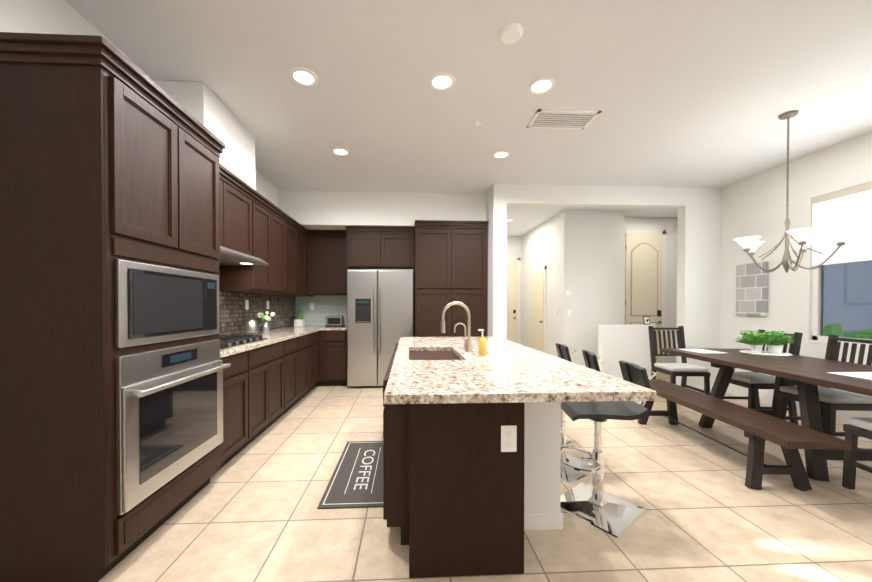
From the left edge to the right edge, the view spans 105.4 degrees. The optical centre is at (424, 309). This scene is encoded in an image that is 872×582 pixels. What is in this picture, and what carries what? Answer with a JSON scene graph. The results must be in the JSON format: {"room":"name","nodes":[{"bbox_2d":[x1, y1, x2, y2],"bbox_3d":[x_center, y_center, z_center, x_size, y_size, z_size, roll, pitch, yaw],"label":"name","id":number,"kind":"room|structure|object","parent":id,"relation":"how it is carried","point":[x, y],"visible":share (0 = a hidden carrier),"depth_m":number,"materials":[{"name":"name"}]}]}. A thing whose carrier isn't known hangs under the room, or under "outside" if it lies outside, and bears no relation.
{"room":"dining room and kitchen","nodes":[
{"label":"dining room and kitchen","id":0,"kind":"room"},
{"bbox_2d":[0,0,277,206],"bbox_3d":[-2.127,-0.256,1.235,0.150,3.050,9.450,0,1,-3],"label":"wall","id":1,"kind":"structure","parent":0,"point":[44,16],"depth_m":1.85,"materials":[{"name":"paint"}]},
{"bbox_2d":[220,171,230,250],"bbox_3d":[-1.944,-0.851,2.684,0.347,0.653,0.614,0,1,-3],"label":"upper cabinet","id":2,"kind":"object","parent":1,"relation":"attached to","point":[225,184],"depth_m":2.97,"materials":[{"name":"brown wood"}]},
{"bbox_2d":[220,179,254,258],"bbox_3d":[-1.968,-0.856,3.175,0.347,0.653,0.597,0,1,-3],"label":"upper cabinet","id":3,"kind":"object","parent":1,"relation":"attached to","point":[242,201],"depth_m":3.26,"materials":[{"name":"brown wood"}]},
{"bbox_2d":[219,199,274,294],"bbox_3d":[-1.993,-0.696,3.705,0.347,0.983,0.584,0,1,-3],"label":"upper cabinet","id":4,"kind":"object","parent":1,"relation":"attached to","point":[256,276],"depth_m":3.65,"materials":[{"name":"brown wood"}]},
{"bbox_2d":[275,211,286,294],"bbox_3d":[-2.015,-0.700,4.169,0.347,0.983,0.574,0,1,-3],"label":"upper cabinet","id":5,"kind":"object","parent":1,"relation":"attached to","point":[281,264],"depth_m":4.28,"materials":[{"name":"brown wood"}]},
{"bbox_2d":[287,219,298,294],"bbox_3d":[-2.037,-0.705,4.619,0.347,0.983,0.574,0,1,-3],"label":"upper cabinet","id":6,"kind":"object","parent":1,"relation":"attached to","point":[292,231],"depth_m":4.72,"materials":[{"name":"brown wood"}]},
{"bbox_2d":[299,227,306,294],"bbox_3d":[-2.057,-0.709,5.042,0.347,0.983,0.502,0,1,-3],"label":"upper cabinet","id":7,"kind":"object","parent":1,"relation":"attached to","point":[302,234],"depth_m":5.16,"materials":[{"name":"brown wood"}]},
{"bbox_2d":[155,80,486,229],"bbox_3d":[-0.590,-1.533,4.273,3.204,0.547,3.197,0,1,-3],"label":"soffit","id":8,"kind":"structure","parent":0,"point":[205,106],"depth_m":5.09,"materials":[{"name":"paint"}]},
{"bbox_2d":[311,231,346,294],"bbox_3d":[-1.593,-0.741,5.649,0.677,0.997,0.367,0,1,-3],"label":"upper cabinet","id":9,"kind":"object","parent":0,"relation":"attached to","point":[330,247],"depth_m":5.48,"materials":[{"name":"brown wood"}]},
{"bbox_2d":[65,0,871,235],"bbox_3d":[1.565,-1.843,2.522,7.750,0.100,12.100,0,1,-3],"label":"ceiling","id":10,"kind":"structure","parent":0,"point":[692,93],"depth_m":2.63,"materials":[{"name":"paint"}]},
{"bbox_2d":[289,67,317,86],"bbox_3d":[-0.934,-1.787,2.564,0.209,0.012,0.209,0,1,-12],"label":"recessed light","id":11,"kind":"object","parent":10,"relation":"in","point":[309,78],"depth_m":2.55,"materials":[{"name":"paint"}]},
{"bbox_2d":[331,147,349,155],"bbox_3d":[-0.963,-1.799,3.794,0.209,0.012,0.209,0,1,-42],"label":"recessed light","id":12,"kind":"object","parent":10,"relation":"in","point":[336,150],"depth_m":3.79,"materials":[{"name":"paint"}]},
{"bbox_2d":[429,72,454,90],"bbox_3d":[0.135,-1.788,2.615,0.209,0.012,0.209,0,1,-9],"label":"recessed light","id":13,"kind":"object","parent":10,"relation":"in","point":[441,81],"depth_m":2.61,"materials":[{"name":"paint"}]},
{"bbox_2d":[474,121,480,125],"bbox_3d":[0.507,-1.789,3.203,0.074,0.020,0.073,0,1,-3],"label":"sprinkler","id":14,"kind":"object","parent":10,"relation":"attached to","point":[477,123],"depth_m":3.18,"materials":[{"name":"white plastic"}]},
{"bbox_2d":[492,150,509,158],"bbox_3d":[0.885,-1.800,3.872,0.209,0.012,0.209,0,1,-12],"label":"recessed light","id":15,"kind":"object","parent":10,"relation":"in","point":[501,154],"depth_m":3.87,"materials":[{"name":"paint"}]},
{"bbox_2d":[500,23,522,43],"bbox_3d":[0.557,-1.772,2.145,0.143,0.034,0.143,0,1,-9],"label":"smoke detector","id":16,"kind":"object","parent":10,"relation":"attached to","point":[511,33],"depth_m":2.12,"materials":[{"name":"white plastic"}]},
{"bbox_2d":[528,77,554,94],"bbox_3d":[0.933,-1.788,2.663,0.209,0.012,0.209,0,1,-42],"label":"recessed light","id":17,"kind":"object","parent":10,"relation":"in","point":[541,85],"depth_m":2.66,"materials":[{"name":"paint"}]},
{"bbox_2d":[527,109,600,129],"bbox_3d":[1.301,-1.793,3.141,0.580,0.012,0.300,0,1,-3],"label":"ceiling vent","id":18,"kind":"object","parent":10,"relation":"in","point":[560,119],"visible":0.96,"depth_m":3.13,"materials":[{"name":"white plastic"}]},
{"bbox_2d":[733,110,859,272],"bbox_3d":[3.342,-1.066,3.091,0.785,1.465,0.760,0,1,-3],"label":"chandelier","id":19,"kind":"object","parent":10,"relation":"hanging from","point":[803,240],"visible":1,"depth_m":3.06,"materials":[{"name":"silver metal"}]},
{"bbox_2d":[98,371,871,581],"bbox_3d":[1.565,1.307,2.552,7.750,0.100,12.100,0,1,-3],"label":"floor","id":20,"kind":"structure","parent":0,"point":[250,512],"depth_m":1.98,"materials":[{"name":"tile"}]},
{"bbox_2d":[0,32,230,581],"bbox_3d":[-1.718,0.041,1.909,0.725,2.445,0.968,0,1,-3],"label":"tall cabinet","id":21,"kind":"object","parent":20,"relation":"on","point":[112,366],"visible":1,"depth_m":1.49,"materials":[{"name":"brown wood"}]},
{"bbox_2d":[219,347,254,469],"bbox_3d":[-1.815,0.805,2.664,0.601,0.900,0.529,0,1,-3],"label":"base cabinet","id":22,"kind":"object","parent":20,"relation":"on","point":[239,378],"depth_m":2.73,"materials":[{"name":"brown wood"}]},
{"bbox_2d":[220,327,322,354],"bbox_3d":[-1.879,0.322,4.110,0.612,0.040,3.434,0,1,-3],"label":"countertop","id":23,"kind":"structure","parent":22,"relation":"on","point":[280,332],"depth_m":3.86,"materials":[{"name":"beige stone"}]},
{"bbox_2d":[220,335,266,350],"bbox_3d":[-1.839,0.290,2.981,0.470,0.045,0.900,0,1,-3],"label":"cooktop","id":24,"kind":"object","parent":23,"relation":"in","point":[225,340],"depth_m":3.08,"materials":[{"name":"silver metal"}]},
{"bbox_2d":[244,317,257,332],"bbox_3d":[-1.961,0.172,3.745,0.150,0.176,0.148,0,1,-3],"label":"kettle","id":25,"kind":"object","parent":23,"relation":"on","point":[250,325],"visible":1,"depth_m":3.69,"materials":[{"name":"silver metal"}]},
{"bbox_2d":[257,311,274,333],"bbox_3d":[-1.934,0.164,4.017,0.208,0.277,0.196,0,1,-3],"label":"flower vase","id":26,"kind":"object","parent":23,"relation":"on","point":[265,327],"visible":1,"depth_m":3.99,"materials":[{"name":"silver metal"}]},
{"bbox_2d":[294,308,304,326],"bbox_3d":[-2.106,0.111,5.581,0.158,0.353,0.144,0,1,-3],"label":"potted plant","id":27,"kind":"object","parent":23,"relation":"on","point":[299,321],"visible":1,"depth_m":5.52,"materials":[{"name":"white ceramic"}]},
{"bbox_2d":[325,316,344,326],"bbox_3d":[-1.508,0.197,5.588,0.290,0.180,0.191,0,1,-3],"label":"toaster","id":28,"kind":"object","parent":23,"relation":"on","point":[334,321],"visible":1,"depth_m":5.50,"materials":[{"name":"silver metal"}]},
{"bbox_2d":[255,339,286,438],"bbox_3d":[-1.845,0.800,3.276,0.601,0.900,0.944,0,1,-3],"label":"base cabinet","id":29,"kind":"object","parent":20,"relation":"on","point":[270,359],"depth_m":3.33,"materials":[{"name":"brown wood"}]},
{"bbox_2d":[287,335,302,410],"bbox_3d":[-1.875,0.794,3.915,0.601,0.900,0.584,0,1,-3],"label":"base cabinet","id":30,"kind":"object","parent":20,"relation":"on","point":[294,346],"depth_m":4.07,"materials":[{"name":"brown wood"}]},
{"bbox_2d":[303,331,310,396],"bbox_3d":[-1.897,0.789,4.374,0.601,0.900,0.584,0,1,-3],"label":"base cabinet","id":31,"kind":"object","parent":20,"relation":"on","point":[306,338],"depth_m":4.55,"materials":[{"name":"brown wood"}]},
{"bbox_2d":[311,331,318,389],"bbox_3d":[-1.917,0.785,4.798,0.601,0.900,0.512,0,1,-3],"label":"base cabinet","id":32,"kind":"object","parent":20,"relation":"on","point":[314,334],"depth_m":4.93,"materials":[{"name":"brown wood"}]},
{"bbox_2d":[323,331,346,385],"bbox_3d":[-1.462,0.778,5.538,0.427,0.900,0.631,0,1,-3],"label":"base cabinet","id":33,"kind":"object","parent":20,"relation":"on","point":[334,342],"depth_m":5.24,"materials":[{"name":"brown wood"}]},
{"bbox_2d":[323,327,346,330],"bbox_3d":[-1.444,0.308,5.529,0.392,0.040,0.642,0,1,-3],"label":"countertop","id":34,"kind":"structure","parent":33,"relation":"on","point":[324,328],"depth_m":5.23,"materials":[{"name":"beige stone"}]},
{"bbox_2d":[317,441,382,508],"bbox_3d":[-0.480,1.250,2.619,0.450,0.011,1.030,0,1,-3],"label":"kitchen mat","id":35,"kind":"object","parent":20,"relation":"on","point":[356,480],"visible":0.96,"depth_m":2.44,"materials":[{"name":"grey fabric"}]},
{"bbox_2d":[347,269,412,386],"bbox_3d":[-0.707,0.299,5.474,1.028,1.860,0.767,0,1,-3],"label":"fridge","id":36,"kind":"object","parent":20,"relation":"on","point":[379,313],"visible":0.98,"depth_m":5.15,"materials":[{"name":"silver metal"}]},
{"bbox_2d":[346,226,414,386],"bbox_3d":[-0.710,-0.035,5.543,1.070,2.527,0.677,0,1,-3],"label":"tall cabinet","id":37,"kind":"object","parent":20,"relation":"on","point":[373,247],"visible":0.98,"depth_m":5.23,"materials":[{"name":"brown wood"}]},
{"bbox_2d":[415,220,487,336],"bbox_3d":[0.393,-0.065,5.505,1.124,2.587,0.857,0,1,-3],"label":"pantry cabinet","id":38,"kind":"object","parent":20,"relation":"on","point":[451,261],"visible":0.73,"depth_m":5.11,"materials":[{"name":"brown wood"}]},
{"bbox_2d":[383,341,595,577],"bbox_3d":[0.243,0.809,2.657,1.026,0.896,2.180,0,1,-3],"label":"kitchen island","id":39,"kind":"object","parent":20,"relation":"on","point":[471,461],"depth_m":1.58,"materials":[{"name":"brown wood"}]},
{"bbox_2d":[383,337,656,404],"bbox_3d":[0.334,0.342,2.544,1.110,0.040,2.440,0,1,-3],"label":"island countertop","id":40,"kind":"structure","parent":39,"relation":"on","point":[509,373],"depth_m":1.59,"materials":[{"name":"beige stone"}]},
{"bbox_2d":[441,302,472,351],"bbox_3d":[0.242,0.130,2.620,0.248,0.380,0.207,0,1,-3],"label":"faucet","id":41,"kind":"object","parent":40,"relation":"on","point":[468,344],"visible":1,"depth_m":2.54,"materials":[{"name":"silver metal"}]},
{"bbox_2d":[478,329,485,354],"bbox_3d":[0.407,0.232,2.357,0.058,0.182,0.055,0,1,-3],"label":"soap bottle","id":42,"kind":"object","parent":40,"relation":"on","point":[482,345],"visible":1,"depth_m":2.33,"materials":[{"name":"yellow plastic"}]},
{"bbox_2d":[555,343,576,443],"bbox_3d":[1.101,0.792,3.155,0.600,0.918,0.580,0,1,5],"label":"bar stool","id":43,"kind":"object","parent":20,"relation":"on","point":[563,351],"visible":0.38,"depth_m":3.11,"materials":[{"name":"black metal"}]},
{"bbox_2d":[522,210,624,366],"bbox_3d":[3.089,-0.312,7.314,1.150,3.047,2.297,0,1,-3],"label":"wall block","id":44,"kind":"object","parent":20,"relation":"on","point":[580,255],"visible":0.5,"depth_m":6.17,"materials":[{"name":"paint"}]},
{"bbox_2d":[530,266,545,352],"bbox_3d":[2.468,0.151,7.365,0.080,2.120,0.890,0,1,-3],"label":"closet door","id":45,"kind":"structure","parent":44,"relation":"attached to","point":[538,309],"depth_m":7.26,"materials":[{"name":"paint"}]},
{"bbox_2d":[549,289,570,315],"bbox_3d":[2.613,-0.140,6.448,0.145,0.520,0.650,0,1,-3],"label":"switch plates","id":46,"kind":"object","parent":44,"relation":"attached to","point":[568,311],"visible":1,"depth_m":6.14,"materials":[{"name":"white plastic"}]},
{"bbox_2d":[561,350,606,483],"bbox_3d":[1.114,0.797,2.674,0.600,0.918,0.580,0,1,11],"label":"bar stool","id":47,"kind":"object","parent":20,"relation":"on","point":[570,476],"visible":0.44,"depth_m":2.63,"materials":[{"name":"silver metal"}]},
{"bbox_2d":[560,360,656,537],"bbox_3d":[1.111,0.802,2.114,0.600,0.918,0.580,0,1,7],"label":"bar stool","id":48,"kind":"object","parent":20,"relation":"on","point":[595,505],"visible":0.88,"depth_m":2.06,"materials":[{"name":"silver metal"}]},
{"bbox_2d":[648,326,710,394],"bbox_3d":[3.376,0.738,4.448,0.460,1.006,0.525,0,1,3],"label":"dining chair","id":49,"kind":"object","parent":20,"relation":"on","point":[684,369],"visible":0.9,"depth_m":4.58,"materials":[{"name":"brown wood"}]},
{"bbox_2d":[637,379,850,490],"bbox_3d":[2.502,1.040,2.965,0.413,0.445,1.780,0,1,2],"label":"bench","id":50,"kind":"object","parent":20,"relation":"on","point":[760,428],"visible":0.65,"depth_m":2.35,"materials":[{"name":"brown wood"}]},
{"bbox_2d":[716,329,802,424],"bbox_3d":[3.757,0.745,3.759,0.525,1.006,0.460,0,1,3],"label":"dining chair","id":51,"kind":"object","parent":20,"relation":"on","point":[752,382],"visible":0.54,"depth_m":3.56,"materials":[{"name":"brown wood"}]},
{"bbox_2d":[660,348,871,481],"bbox_3d":[3.293,0.871,2.961,1.038,0.787,2.050,0,1,3],"label":"dining table","id":52,"kind":"object","parent":20,"relation":"on","point":[807,376],"visible":0.69,"depth_m":2.65,"materials":[{"name":"brown wood"}]},
{"bbox_2d":[737,330,794,356],"bbox_3d":[3.596,0.346,3.511,0.511,0.252,0.400,0,1,-3],"label":"potted plant","id":53,"kind":"object","parent":52,"relation":"on","point":[772,341],"visible":1,"depth_m":3.48,"materials":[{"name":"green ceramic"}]},
{"bbox_2d":[679,349,871,379],"bbox_3d":[3.220,0.474,3.019,0.440,0.004,1.790,0,1,-3],"label":"placemats","id":54,"kind":"object","parent":52,"relation":"on","point":[865,375],"visible":0.89,"depth_m":2.48,"materials":[{"name":"white fabric"}]},
{"bbox_2d":[777,335,871,436],"bbox_3d":[3.722,0.752,3.036,0.525,1.006,0.460,0,1,3],"label":"dining chair","id":55,"kind":"object","parent":20,"relation":"on","point":[831,401],"visible":0.69,"depth_m":2.99,"materials":[{"name":"brown wood"}]},
{"bbox_2d":[842,418,871,489],"bbox_3d":[3.180,0.761,2.081,0.460,1.006,0.525,0,1,3],"label":"dining chair","id":56,"kind":"object","parent":20,"relation":"on","point":[854,428],"visible":1,"depth_m":2.31,"materials":[{"name":"brown wood"}]},
{"bbox_2d":[487,184,506,339],"bbox_3d":[1.004,-0.306,6.590,0.195,3.050,3.550,0,1,-3],"label":"wall","id":57,"kind":"structure","parent":0,"point":[497,251],"depth_m":4.82,"materials":[{"name":"paint"}]},
{"bbox_2d":[507,236,521,344],"bbox_3d":[3.058,-0.325,8.540,4.095,3.050,0.150,0,1,-3],"label":"wall","id":58,"kind":"structure","parent":0,"point":[514,246],"depth_m":8.42,"materials":[{"name":"paint"}]},
{"bbox_2d":[507,258,519,343],"bbox_3d":[1.863,-0.053,8.367,1.100,2.510,0.080,0,1,-3],"label":"front door","id":59,"kind":"structure","parent":58,"relation":"in","point":[513,299],"depth_m":8.39,"materials":[{"name":"paint"}]},
{"bbox_2d":[507,184,720,385],"bbox_3d":[2.878,-0.291,4.978,3.395,3.050,0.150,0,1,-3],"label":"wall","id":60,"kind":"structure","parent":0,"point":[698,258],"depth_m":4.96,"materials":[{"name":"paint"}]},
{"bbox_2d":[686,386,712,391],"bbox_3d":[4.140,1.189,4.969,0.543,0.090,0.011,0,1,-3],"label":"baseboard","id":61,"kind":"structure","parent":60,"relation":"attached to","point":[699,387],"depth_m":4.96,"materials":[{"name":"paint"}]},
{"bbox_2d":[598,325,654,379],"bbox_3d":[3.369,0.744,5.552,0.920,0.970,0.150,0,1,-3],"label":"wall","id":62,"kind":"structure","parent":0,"point":[626,343],"depth_m":5.48,"materials":[{"name":"paint"}]},
{"bbox_2d":[643,316,650,324],"bbox_3d":[3.728,0.188,5.579,0.110,0.140,0.050,0,1,-3],"label":"photo frame","id":63,"kind":"object","parent":62,"relation":"on","point":[646,320],"visible":1,"depth_m":5.58,"materials":[{"name":"white"}]},
{"bbox_2d":[625,217,676,362],"bbox_3d":[4.330,-0.314,7.573,1.347,3.047,1.897,0,1,-3],"label":"wall","id":64,"kind":"structure","parent":0,"point":[669,225],"depth_m":6.65,"materials":[{"name":"paint"}]},
{"bbox_2d":[624,230,665,362],"bbox_3d":[4.351,-0.176,6.580,0.900,2.790,0.085,0,1,-3],"label":"entry door","id":65,"kind":"structure","parent":64,"relation":"in","point":[645,274],"depth_m":6.58,"materials":[{"name":"paint"}]},
{"bbox_2d":[720,131,871,417],"bbox_3d":[4.697,-0.252,0.910,0.150,3.050,8.150,0,1,-3],"label":"wall","id":66,"kind":"structure","parent":0,"point":[754,205],"depth_m":4.15,"materials":[{"name":"paint"}]},
{"bbox_2d":[736,262,768,315],"bbox_3d":[4.431,-0.267,4.506,0.032,0.710,0.400,0,1,-3],"label":"canvas art","id":67,"kind":"object","parent":66,"relation":"attached to","point":[751,289],"visible":0.94,"depth_m":4.48},
{"bbox_2d":[726,388,847,424],"bbox_3d":[4.614,1.228,0.920,0.009,0.090,8.144,0,1,-3],"label":"baseboard","id":68,"kind":"structure","parent":66,"relation":"attached to","point":[840,420],"depth_m":4.32,"materials":[{"name":"paint"}]},
{"bbox_2d":[806,182,871,347],"bbox_3d":[4.575,-0.447,2.925,0.120,1.680,1.930,0,1,-3],"label":"window unit","id":69,"kind":"structure","parent":66,"relation":"in","point":[842,291],"depth_m":3.60,"materials":[{"name":"paint"}]}
]}

